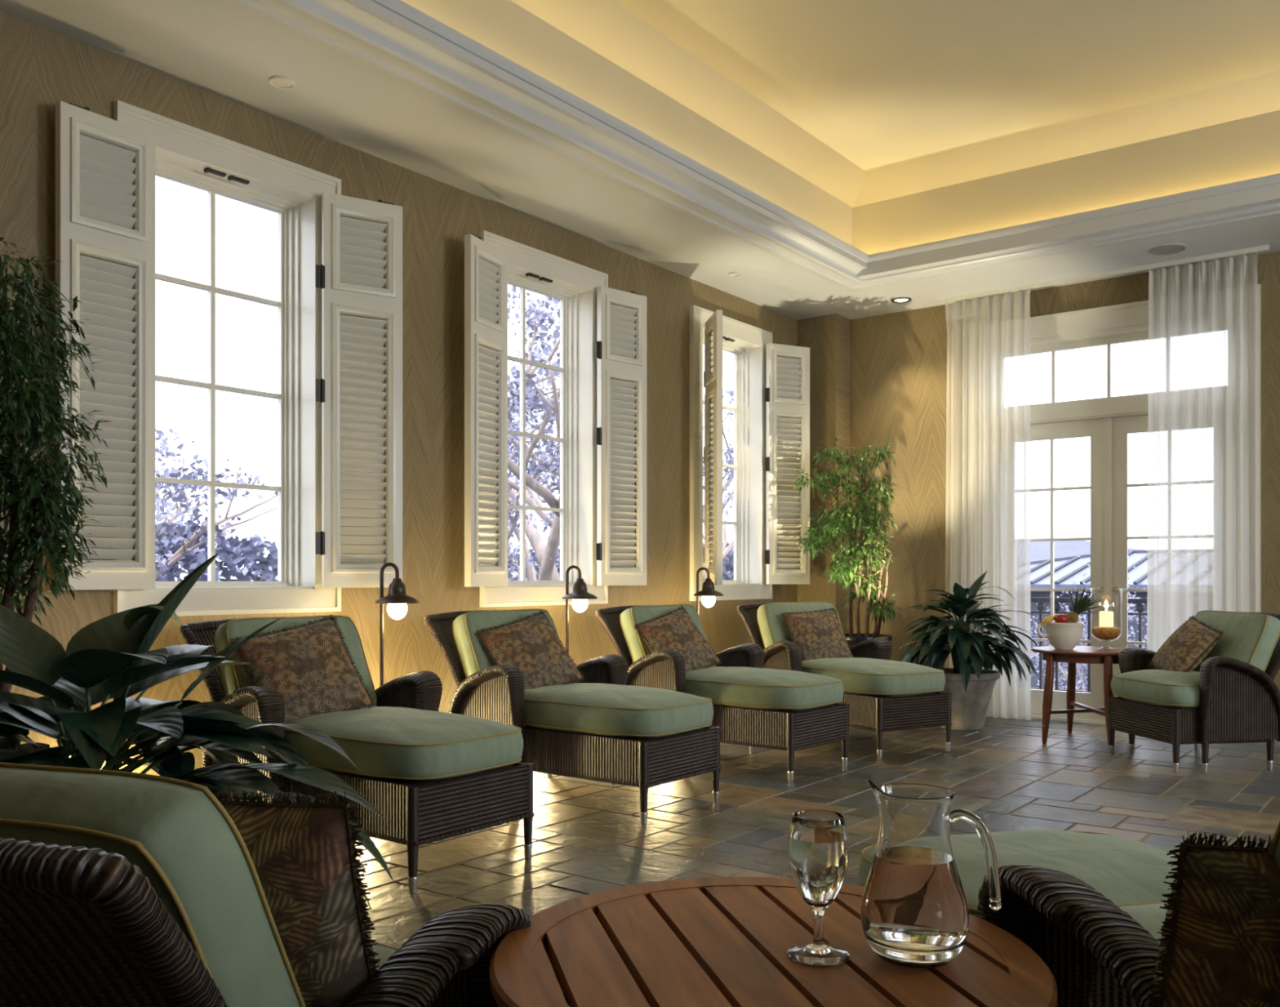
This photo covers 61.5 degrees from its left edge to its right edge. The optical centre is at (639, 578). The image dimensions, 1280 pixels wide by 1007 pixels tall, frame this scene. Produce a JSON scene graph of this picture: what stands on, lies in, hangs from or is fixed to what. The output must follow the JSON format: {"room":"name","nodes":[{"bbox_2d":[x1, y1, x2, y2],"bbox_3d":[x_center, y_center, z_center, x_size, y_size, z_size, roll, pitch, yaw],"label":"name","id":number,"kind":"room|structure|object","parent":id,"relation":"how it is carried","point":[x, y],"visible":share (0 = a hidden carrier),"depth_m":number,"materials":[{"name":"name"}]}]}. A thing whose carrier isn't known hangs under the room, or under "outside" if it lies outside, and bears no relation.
{"room":"sunroom","nodes":[
{"label":"sunroom","id":0,"kind":"room"},
{"bbox_2d":[0,10,797,775],"bbox_3d":[-1.908,-1.020,5.200,0.250,4.400,11.440,0,0,37],"label":"wall","id":1,"kind":"structure","parent":0,"point":[41,68],"depth_m":5.89,"materials":[{"name":"beige paint"}]},
{"bbox_2d":[113,100,341,615],"bbox_3d":[-1.959,-0.927,5.075,0.251,2.185,1.140,0,0,37],"label":"window","id":2,"kind":"structure","parent":1,"relation":"in","point":[185,154],"depth_m":5.29,"materials":[{"name":"beige paint"}]},
{"bbox_2d":[55,101,155,589],"bbox_3d":[-2.211,-0.938,4.471,0.070,1.966,0.404,0,0,35],"label":"louvered shutter","id":3,"kind":"object","parent":2,"relation":"attached to","point":[105,166],"visible":0.91,"depth_m":4.48,"materials":[{"name":"beige paint"}]},
{"bbox_2d":[315,191,402,587],"bbox_3d":[-1.415,-0.938,5.417,0.442,1.966,0.070,0,0,-32],"label":"louvered shutter","id":4,"kind":"object","parent":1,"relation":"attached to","point":[359,388],"visible":1,"depth_m":5.41,"materials":[{"name":"beige paint"}]},
{"bbox_2d":[480,230,608,606],"bbox_3d":[-0.658,-0.927,6.774,0.251,2.185,1.140,0,0,37],"label":"window","id":5,"kind":"structure","parent":1,"relation":"in","point":[575,285],"depth_m":7.07,"materials":[{"name":"beige paint"}]},
{"bbox_2d":[464,234,507,586],"bbox_3d":[-0.875,-0.938,6.150,0.078,1.966,0.405,0,0,22],"label":"louvered shutter","id":6,"kind":"object","parent":5,"relation":"attached to","point":[486,266],"visible":1,"depth_m":6.12,"materials":[{"name":"beige paint"}]},
{"bbox_2d":[595,285,646,585],"bbox_3d":[-0.133,-0.938,7.143,0.442,1.966,0.078,0,0,-40],"label":"louvered shutter","id":7,"kind":"object","parent":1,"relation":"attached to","point":[621,315],"visible":1,"depth_m":7.14,"materials":[{"name":"beige paint"}]},
{"bbox_2d":[689,304,772,600],"bbox_3d":[0.642,-0.927,8.474,0.251,2.185,1.140,0,0,37],"label":"window","id":8,"kind":"structure","parent":1,"relation":"in","point":[748,343],"depth_m":8.76,"materials":[{"name":"beige paint"}]},
{"bbox_2d":[703,309,722,584],"bbox_3d":[0.534,-0.938,7.836,0.070,1.966,0.404,0,0,-9],"label":"louvered shutter","id":9,"kind":"object","parent":8,"relation":"attached to","point":[713,373],"visible":0.99,"depth_m":7.67,"materials":[{"name":"beige paint"}]},
{"bbox_2d":[764,342,809,583],"bbox_3d":[1.194,-0.938,8.802,0.443,1.966,0.078,0,0,-28],"label":"louvered shutter","id":10,"kind":"object","parent":1,"relation":"attached to","point":[788,439],"visible":1,"depth_m":8.80,"materials":[{"name":"beige paint"}]},
{"bbox_2d":[0,0,1279,319],"bbox_3d":[1.388,-2.247,2.678,8.050,0.050,10.940,0,0,37],"label":"ceiling","id":11,"kind":"structure","parent":0,"point":[226,49],"depth_m":5.88,"materials":[{"name":"beige paint"}]},
{"bbox_2d":[267,75,294,88],"bbox_3d":[-1.603,-2.217,4.816,0.116,0.010,0.116,0,0,37],"label":"sprinkler cover","id":12,"kind":"object","parent":11,"relation":"attached to","point":[278,82],"visible":1,"depth_m":4.81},
{"bbox_2d":[728,271,741,276],"bbox_3d":[0.690,-2.217,7.846,0.094,0.010,0.094,0,0,37],"label":"sprinkler cover","id":13,"kind":"object","parent":11,"relation":"attached to","point":[731,273],"visible":1,"depth_m":7.84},
{"bbox_2d":[228,0,1279,290],"bbox_3d":[1.416,-2.281,2.895,6.230,0.162,8.780,0,0,37],"label":"trim","id":14,"kind":"structure","parent":11,"relation":"attached to","point":[395,38],"depth_m":5.73,"materials":[{"name":"beige paint"}]},
{"bbox_2d":[891,297,911,302],"bbox_3d":[2.083,-2.217,8.580,0.156,0.009,0.156,0,0,37],"label":"recessed light","id":15,"kind":"object","parent":11,"relation":"in","point":[900,300],"visible":1,"depth_m":8.57,"materials":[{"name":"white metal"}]},
{"bbox_2d":[937,244,1269,303],"bbox_3d":[3.286,-2.206,7.874,2.290,0.032,0.030,0,0,37],"label":"track","id":16,"kind":"object","parent":11,"relation":"attached to","point":[1266,247],"visible":1,"depth_m":7.77,"materials":[{"name":"white metal"}]},
{"bbox_2d":[944,288,1031,719],"bbox_3d":[2.684,-0.561,8.335,0.681,3.259,0.098,0,0,37],"label":"sheer curtain","id":17,"kind":"object","parent":16,"relation":"hanging from","point":[988,422],"visible":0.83,"depth_m":8.30,"materials":[{"name":"white fabric"}]},
{"bbox_2d":[1146,252,1259,652],"bbox_3d":[3.877,-0.562,7.425,0.705,3.260,0.116,0,0,37],"label":"sheer curtain","id":18,"kind":"object","parent":16,"relation":"hanging from","point":[1203,491],"visible":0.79,"depth_m":7.42,"materials":[{"name":"white fabric"}]},
{"bbox_2d":[1147,243,1186,255],"bbox_3d":[3.557,-2.217,7.264,0.242,0.010,0.242,0,0,37],"label":"ceiling speaker","id":19,"kind":"object","parent":11,"relation":"attached to","point":[1166,249],"visible":1,"depth_m":7.25},
{"bbox_2d":[355,716,1279,950],"bbox_3d":[1.450,1.139,2.759,8.250,0.121,11.345,0,0,37],"label":"floor","id":20,"kind":"structure","parent":0,"point":[588,836],"depth_m":5.02,"materials":[{"name":"tile"}]},
{"bbox_2d":[0,237,111,737],"bbox_3d":[-2.222,-0.065,3.568,0.852,2.290,0.653,0,0,-29],"label":"potted ficus","id":21,"kind":"object","parent":20,"relation":"on","point":[26,415],"visible":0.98,"depth_m":3.58,"materials":[{"name":"plant"}]},
{"bbox_2d":[0,551,393,911],"bbox_3d":[-1.239,0.508,2.394,1.180,1.144,1.031,0,0,-30],"label":"plant","id":22,"kind":"object","parent":20,"relation":"on","point":[108,657],"visible":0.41,"depth_m":2.40,"materials":[{"name":"plant"}]},
{"bbox_2d":[0,761,531,1006],"bbox_3d":[-0.686,0.646,1.407,0.942,0.868,0.854,0,0,21],"label":"wicker armchair","id":23,"kind":"object","parent":20,"relation":"on","point":[118,888],"visible":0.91,"depth_m":1.10,"materials":[{"name":"green fabric"}]},
{"bbox_2d":[0,766,300,1006],"bbox_3d":[-0.727,0.435,1.298,0.664,0.439,0.289,0,0,21],"label":"cushion","id":24,"kind":"object","parent":23,"relation":"on","point":[193,855],"depth_m":1.13,"materials":[{"name":"green fabric"}]},
{"bbox_2d":[213,788,380,1006],"bbox_3d":[-0.501,0.440,1.379,0.394,0.378,0.175,0,0,20],"label":"throw pillow","id":25,"kind":"object","parent":23,"relation":"on","point":[304,854],"visible":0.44,"depth_m":1.28,"materials":[{"name":"brown fabric"}]},
{"bbox_2d":[372,944,395,969],"bbox_3d":[-0.626,0.660,1.566,0.699,0.210,0.513,0,0,21],"label":"seat cushion","id":26,"kind":"object","parent":23,"relation":"on","point":[384,953],"depth_m":1.65,"materials":[{"name":"green fabric"}]},
{"bbox_2d":[180,614,534,893],"bbox_3d":[-1.135,0.621,4.337,1.422,0.919,0.902,0,0,37],"label":"chaise lounge","id":27,"kind":"object","parent":20,"relation":"on","point":[433,775],"visible":0.62,"depth_m":3.98,"materials":[{"name":"green fabric"}]},
{"bbox_2d":[215,616,375,706],"bbox_3d":[-1.452,0.398,4.580,0.289,0.464,0.664,0,0,37],"label":"cushion","id":28,"kind":"object","parent":27,"relation":"on","point":[228,677],"depth_m":4.44,"materials":[{"name":"green fabric"}]},
{"bbox_2d":[228,613,376,723],"bbox_3d":[-1.352,0.380,4.322,0.522,0.464,0.266,0,0,-39],"label":"throw pillow","id":29,"kind":"object","parent":27,"relation":"on","point":[311,666],"visible":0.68,"depth_m":4.27,"materials":[{"name":"brown fabric"}]},
{"bbox_2d":[284,706,523,780],"bbox_3d":[-0.999,0.635,4.234,1.081,0.224,0.640,0,0,37],"label":"seat cushion","id":30,"kind":"object","parent":27,"relation":"on","point":[384,743],"depth_m":3.92,"materials":[{"name":"green fabric"}]},
{"bbox_2d":[375,562,419,686],"bbox_3d":[-1.237,0.500,5.313,0.293,1.161,0.220,0,0,0],"label":"floor lamp","id":31,"kind":"object","parent":20,"relation":"on","point":[397,598],"visible":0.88,"depth_m":5.29,"materials":[{"name":"brown metal"}]},
{"bbox_2d":[423,608,721,824],"bbox_3d":[-0.337,0.621,5.364,1.422,0.919,0.902,0,0,37],"label":"chaise lounge","id":32,"kind":"object","parent":20,"relation":"on","point":[600,727],"visible":0.76,"depth_m":5.04,"materials":[{"name":"green fabric"}]},
{"bbox_2d":[453,609,571,682],"bbox_3d":[-0.654,0.398,5.606,0.289,0.464,0.664,0,0,37],"label":"cushion","id":33,"kind":"object","parent":32,"relation":"on","point":[470,656],"depth_m":5.39,"materials":[{"name":"green fabric"}]},
{"bbox_2d":[474,608,585,689],"bbox_3d":[-0.553,0.388,5.439,0.517,0.454,0.268,0,0,-42],"label":"throw pillow","id":34,"kind":"object","parent":32,"relation":"on","point":[530,644],"visible":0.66,"depth_m":5.39,"materials":[{"name":"brown fabric"}]},
{"bbox_2d":[524,682,713,737],"bbox_3d":[-0.201,0.635,5.260,1.081,0.224,0.640,0,0,37],"label":"seat cushion","id":35,"kind":"object","parent":32,"relation":"on","point":[576,709],"depth_m":4.96,"materials":[{"name":"green fabric"}]},
{"bbox_2d":[562,564,597,654],"bbox_3d":[-0.400,0.500,6.456,0.293,1.161,0.220,0,0,0],"label":"floor lamp","id":36,"kind":"object","parent":20,"relation":"on","point":[580,596],"visible":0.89,"depth_m":6.43,"materials":[{"name":"brown metal"}]},
{"bbox_2d":[693,567,723,613],"bbox_3d":[0.441,0.500,7.554,0.293,1.161,0.220,0,0,0],"label":"floor lamp","id":37,"kind":"object","parent":20,"relation":"on","point":[708,593],"visible":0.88,"depth_m":7.52,"materials":[{"name":"brown metal"}]},
{"bbox_2d":[595,604,849,781],"bbox_3d":[0.484,0.621,6.385,1.422,0.919,0.902,0,0,40],"label":"chaise lounge","id":38,"kind":"object","parent":20,"relation":"on","point":[753,704],"visible":0.67,"depth_m":6.02,"materials":[{"name":"green fabric"}]},
{"bbox_2d":[621,604,715,666],"bbox_3d":[0.179,0.398,6.644,0.289,0.464,0.664,0,0,40],"label":"cushion","id":39,"kind":"object","parent":38,"relation":"on","point":[633,647],"depth_m":6.46,"materials":[{"name":"green fabric"}]},
{"bbox_2d":[633,604,722,671],"bbox_3d":[0.229,0.388,6.412,0.504,0.457,0.266,0,0,-43],"label":"throw pillow","id":40,"kind":"object","parent":38,"relation":"on","point":[675,630],"visible":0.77,"depth_m":6.36,"materials":[{"name":"brown fabric"}]},
{"bbox_2d":[684,666,843,711],"bbox_3d":[0.614,0.635,6.275,1.081,0.224,0.640,0,0,40],"label":"seat cushion","id":41,"kind":"object","parent":38,"relation":"on","point":[730,688],"depth_m":5.95,"materials":[{"name":"green fabric"}]},
{"bbox_2d":[489,875,1057,1006],"bbox_3d":[0.161,0.780,1.389,0.704,0.601,0.704,0,0,-13],"label":"table","id":42,"kind":"object","parent":20,"relation":"on","point":[705,941],"visible":0.82,"depth_m":1.36,"materials":[{"name":"brown wood"}]},
{"bbox_2d":[786,808,849,965],"bbox_3d":[0.228,0.391,1.373,0.079,0.179,0.079,0,0,37],"label":"water goblet","id":43,"kind":"object","parent":42,"relation":"on","point":[818,848],"visible":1,"depth_m":1.35,"materials":[{"name":"clear glass"}]},
{"bbox_2d":[860,777,1001,967],"bbox_3d":[0.358,0.366,1.371,0.158,0.228,0.133,0,0,-35],"label":"glass pitcher","id":44,"kind":"object","parent":42,"relation":"on","point":[914,913],"visible":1,"depth_m":1.32,"materials":[{"name":"clear glass"}]},
{"bbox_2d":[737,600,952,758],"bbox_3d":[1.348,0.621,7.180,0.902,0.919,1.422,0,0,-31],"label":"chaise lounge","id":45,"kind":"object","parent":20,"relation":"on","point":[882,694],"visible":0.57,"depth_m":6.69,"materials":[{"name":"green fabric"}]},
{"bbox_2d":[757,601,844,647],"bbox_3d":[1.144,0.398,7.524,0.664,0.464,0.289,0,0,-31],"label":"cushion","id":46,"kind":"object","parent":45,"relation":"on","point":[771,628],"depth_m":7.41,"materials":[{"name":"green fabric"}]},
{"bbox_2d":[779,607,853,660],"bbox_3d":[1.213,0.400,7.327,0.466,0.402,0.247,0,0,-21],"label":"throw pillow","id":47,"kind":"object","parent":45,"relation":"on","point":[819,633],"visible":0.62,"depth_m":7.27,"materials":[{"name":"brown fabric"}]},
{"bbox_2d":[801,657,945,696],"bbox_3d":[1.435,0.635,7.034,0.640,0.224,1.081,0,0,-31],"label":"seat cushion","id":48,"kind":"object","parent":45,"relation":"on","point":[860,676],"depth_m":6.63,"materials":[{"name":"green fabric"}]},
{"bbox_2d":[791,436,902,647],"bbox_3d":[1.641,-0.014,8.485,0.853,2.188,0.678,0,0,37],"label":"potted tree","id":49,"kind":"object","parent":20,"relation":"on","point":[838,520],"visible":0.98,"depth_m":8.39,"materials":[{"name":"plant"}]},
{"bbox_2d":[937,667,1000,729],"bbox_3d":[2.340,0.875,7.830,0.536,0.410,0.536,0,0,37],"label":"pot","id":50,"kind":"object","parent":20,"relation":"on","point":[969,708],"depth_m":7.65,"materials":[{"name":"ceramic"}]},
{"bbox_2d":[896,570,1043,729],"bbox_3d":[2.386,0.510,7.801,1.014,1.140,0.990,0,0,34],"label":"potted plant","id":51,"kind":"object","parent":20,"relation":"on","point":[971,686],"visible":0.99,"depth_m":7.66,"materials":[{"name":"plant"}]},
{"bbox_2d":[857,820,1279,1006],"bbox_3d":[0.931,0.621,1.710,0.922,0.919,1.463,0,0,-15],"label":"chaise lounge","id":52,"kind":"object","parent":20,"relation":"on","point":[1087,903],"visible":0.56,"depth_m":1.55,"materials":[{"name":"green fabric"}]},
{"bbox_2d":[857,828,1177,917],"bbox_3d":[0.810,0.635,2.156,0.660,0.192,0.540,0,0,-15],"label":"cushion","id":53,"kind":"object","parent":52,"relation":"on","point":[1127,872],"depth_m":2.09,"materials":[{"name":"green fabric"}]},
{"bbox_2d":[1119,902,1168,942],"bbox_3d":[0.954,0.639,1.622,0.660,0.190,0.603,0,0,-15],"label":"seat cushion","id":54,"kind":"object","parent":52,"relation":"on","point":[1149,914],"depth_m":1.78,"materials":[{"name":"green fabric"}]},
{"bbox_2d":[1145,830,1279,1006],"bbox_3d":[0.757,0.471,1.277,0.381,0.373,0.161,0,0,-8],"label":"throw pillow","id":55,"kind":"object","parent":52,"relation":"on","point":[1220,944],"visible":0.99,"depth_m":1.21,"materials":[{"name":"brown fabric"}]},
{"bbox_2d":[1272,836,1279,867],"bbox_3d":[1.040,0.398,1.305,0.664,0.464,0.289,0,0,-15],"label":"cushion","id":56,"kind":"object","parent":52,"relation":"on","point":[1276,840],"depth_m":1.23,"materials":[{"name":"green fabric"}]},
{"bbox_2d":[1031,645,1135,750],"bbox_3d":[2.987,0.774,7.158,0.724,0.612,0.724,0,0,37],"label":"side table","id":57,"kind":"object","parent":20,"relation":"on","point":[1079,654],"visible":0.66,"depth_m":7.04,"materials":[{"name":"brown wood"}]},
{"bbox_2d":[1036,621,1084,649],"bbox_3d":[2.797,0.378,7.114,0.260,0.180,0.248,0,0,-42],"label":"fruit bowl","id":58,"kind":"object","parent":57,"relation":"on","point":[1062,636],"visible":0.94,"depth_m":7.04,"materials":[{"name":"beige ceramic"}]},
{"bbox_2d":[1041,614,1055,624],"bbox_3d":[2.709,0.272,7.102,0.126,0.066,0.052,0,0,-21],"label":"banana","id":59,"kind":"object","parent":58,"relation":"in","point":[1049,618],"visible":0.96,"depth_m":7.08,"materials":[{"name":"yellow food"}]},
{"bbox_2d":[1054,612,1067,622],"bbox_3d":[2.767,0.260,7.074,0.084,0.079,0.083,0,0,37],"label":"apple","id":60,"kind":"object","parent":58,"relation":"in","point":[1059,618],"visible":0.94,"depth_m":7.04,"materials":[{"name":"red plant"}]},
{"bbox_2d":[1065,586,1103,622],"bbox_3d":[2.944,0.171,7.103,0.260,0.300,0.268,0,0,-42],"label":"pineapple","id":61,"kind":"object","parent":58,"relation":"in","point":[1081,604],"visible":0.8,"depth_m":7.06,"materials":[{"name":"green plant"}]},
{"bbox_2d":[1090,587,1122,649],"bbox_3d":[3.087,0.266,7.128,0.192,0.405,0.192,0,0,37],"label":"hurricane candle holder","id":62,"kind":"object","parent":57,"relation":"on","point":[1101,633],"visible":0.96,"depth_m":7.07,"materials":[{"name":"clear glass"}]},
{"bbox_2d":[1099,606,1113,626],"bbox_3d":[3.087,0.251,7.128,0.086,0.138,0.086,0,0,37],"label":"pillar candle","id":63,"kind":"object","parent":62,"relation":"in","point":[1106,619],"visible":0.98,"depth_m":7.09,"materials":[{"name":"beige wax"}]},
{"bbox_2d":[1106,609,1279,773],"bbox_3d":[3.338,0.637,6.372,0.884,0.887,0.892,0,0,-8],"label":"wicker armchair","id":64,"kind":"object","parent":20,"relation":"on","point":[1233,695],"visible":0.89,"depth_m":6.06,"materials":[{"name":"brown wicker"}]},
{"bbox_2d":[1111,669,1199,708],"bbox_3d":[3.169,0.651,6.349,0.542,0.215,0.699,0,0,-8],"label":"seat cushion","id":65,"kind":"object","parent":64,"relation":"on","point":[1134,688],"depth_m":6.19,"materials":[{"name":"green fabric"}]},
{"bbox_2d":[1146,614,1224,671],"bbox_3d":[3.258,0.424,6.448,0.260,0.405,0.465,0,0,2],"label":"throw pillow","id":66,"kind":"object","parent":64,"relation":"on","point":[1185,648],"visible":0.82,"depth_m":6.35,"materials":[{"name":"brown fabric"}]},
{"bbox_2d":[1193,610,1279,671],"bbox_3d":[3.467,0.422,6.389,0.289,0.448,0.664,0,0,-8],"label":"cushion","id":67,"kind":"object","parent":64,"relation":"on","point":[1250,637],"depth_m":6.15,"materials":[{"name":"green fabric"}]},
{"bbox_2d":[797,313,850,633],"bbox_3d":[1.581,-0.571,9.261,0.375,3.342,0.290,0,0,37],"label":"wall","id":68,"kind":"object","parent":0,"point":[828,337],"visible":0.36,"depth_m":9.12,"materials":[{"name":"beige paint"}]},
{"bbox_2d":[400,0,1279,254],"bbox_3d":[1.418,-2.646,2.881,6.150,0.748,8.700,0,0,37],"label":"ceiling","id":69,"kind":"structure","parent":0,"point":[882,126],"depth_m":6.47,"materials":[{"name":"beige paint"}]},
{"bbox_2d":[844,632,892,647],"bbox_3d":[1.730,0.760,8.448,0.490,0.640,0.490,0,0,37],"label":"pot","id":70,"kind":"object","parent":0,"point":[852,638],"depth_m":8.26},
{"bbox_2d":[850,250,1279,690],"bbox_3d":[4.779,-1.020,7.109,8.050,4.400,0.220,0,0,37],"label":"wall","id":71,"kind":"structure","parent":0,"point":[899,359],"depth_m":8.85,"materials":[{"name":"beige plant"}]},
{"bbox_2d":[1030,284,1261,724],"bbox_3d":[3.502,-0.455,8.057,2.020,3.110,0.246,0,0,37],"label":"door","id":72,"kind":"structure","parent":71,"relation":"in","point":[1108,420],"depth_m":8.08,"materials":[{"name":"beige paint"}]},
{"bbox_3d":[4.066,1.145,8.605,5.800,0.110,1.290,0,0,37],"label":"floor","id":73,"kind":"structure","parent":0,"visible":0},
{"bbox_2d":[1030,597,1146,692],"bbox_3d":[4.306,0.625,9.108,5.200,0.910,0.068,0,0,37],"label":"balcony railing","id":74,"kind":"object","parent":73,"relation":"on","point":[1140,607],"visible":0.09,"depth_m":9.51,"materials":[{"name":"black metal"}]},
{"label":"outside","id":75,"kind":"structure","parent":0,"visible":0},
{"bbox_3d":[12.396,5.330,40.882,150.000,0.100,140.000,0,0,37],"label":"ground","id":76,"kind":"structure","parent":75,"visible":0},
{"bbox_2d":[155,423,277,581],"bbox_3d":[-6.594,1.419,12.574,5.347,7.788,6.273,0,0,-43],"label":"tree","id":77,"kind":"object","parent":76,"relation":"on","point":[164,526],"visible":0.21,"depth_m":13.45,"materials":[{"name":"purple plant"}]},
{"bbox_2d":[155,519,733,581],"bbox_3d":[-4.905,1.985,31.442,2.031,6.993,40.351,0,0,37],"label":"trees","id":78,"kind":"object","parent":76,"relation":"on","point":[194,556],"visible":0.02,"depth_m":24.86,"materials":[{"name":"plant"}]},
{"bbox_2d":[507,520,534,580],"bbox_3d":[-4.562,1.827,19.763,3.884,7.006,8.330,0,0,20],"label":"tree","id":79,"kind":"object","parent":76,"relation":"on","point":[511,555],"visible":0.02,"depth_m":21.77,"materials":[{"name":"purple plant"}]},
{"bbox_2d":[507,286,559,580],"bbox_3d":[-2.774,-0.690,24.822,7.143,12.138,10.572,0,0,-26],"label":"tree","id":80,"kind":"object","parent":76,"relation":"on","point":[538,546],"visible":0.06,"depth_m":23.67,"materials":[{"name":"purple plant"}]},
{"bbox_2d":[507,285,733,580],"bbox_3d":[-1.066,0.128,17.331,8.926,10.470,8.632,0,0,37],"label":"tree","id":81,"kind":"object","parent":76,"relation":"on","point":[546,569],"visible":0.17,"depth_m":15.02,"materials":[{"name":"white plant"}]},
{"bbox_2d":[517,387,733,580],"bbox_3d":[0.294,-0.336,30.126,8.792,11.314,7.380,0,0,37],"label":"tree","id":82,"kind":"object","parent":76,"relation":"on","point":[730,451],"visible":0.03,"depth_m":28.66,"materials":[{"name":"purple plant"}]},
{"bbox_2d":[1030,540,1146,561],"bbox_3d":[18.846,1.780,46.020,17.000,7.000,9.200,0,0,37],"label":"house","id":83,"kind":"structure","parent":76,"relation":"on","point":[1039,550],"depth_m":45.22,"materials":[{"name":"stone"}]},
{"bbox_2d":[1030,549,1147,690],"bbox_3d":[11.437,2.319,23.335,10.066,5.923,8.035,0,0,37],"label":"building","id":84,"kind":"structure","parent":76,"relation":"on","point":[1064,567],"depth_m":21.53,"materials":[{"name":"metal"}]},
{"bbox_2d":[1031,546,1146,690],"bbox_3d":[8.352,2.183,18.759,4.623,6.264,4.047,0,0,-6],"label":"tree","id":85,"kind":"object","parent":76,"relation":"on","point":[1081,678],"visible":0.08,"depth_m":18.21,"materials":[{"name":"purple plant"}]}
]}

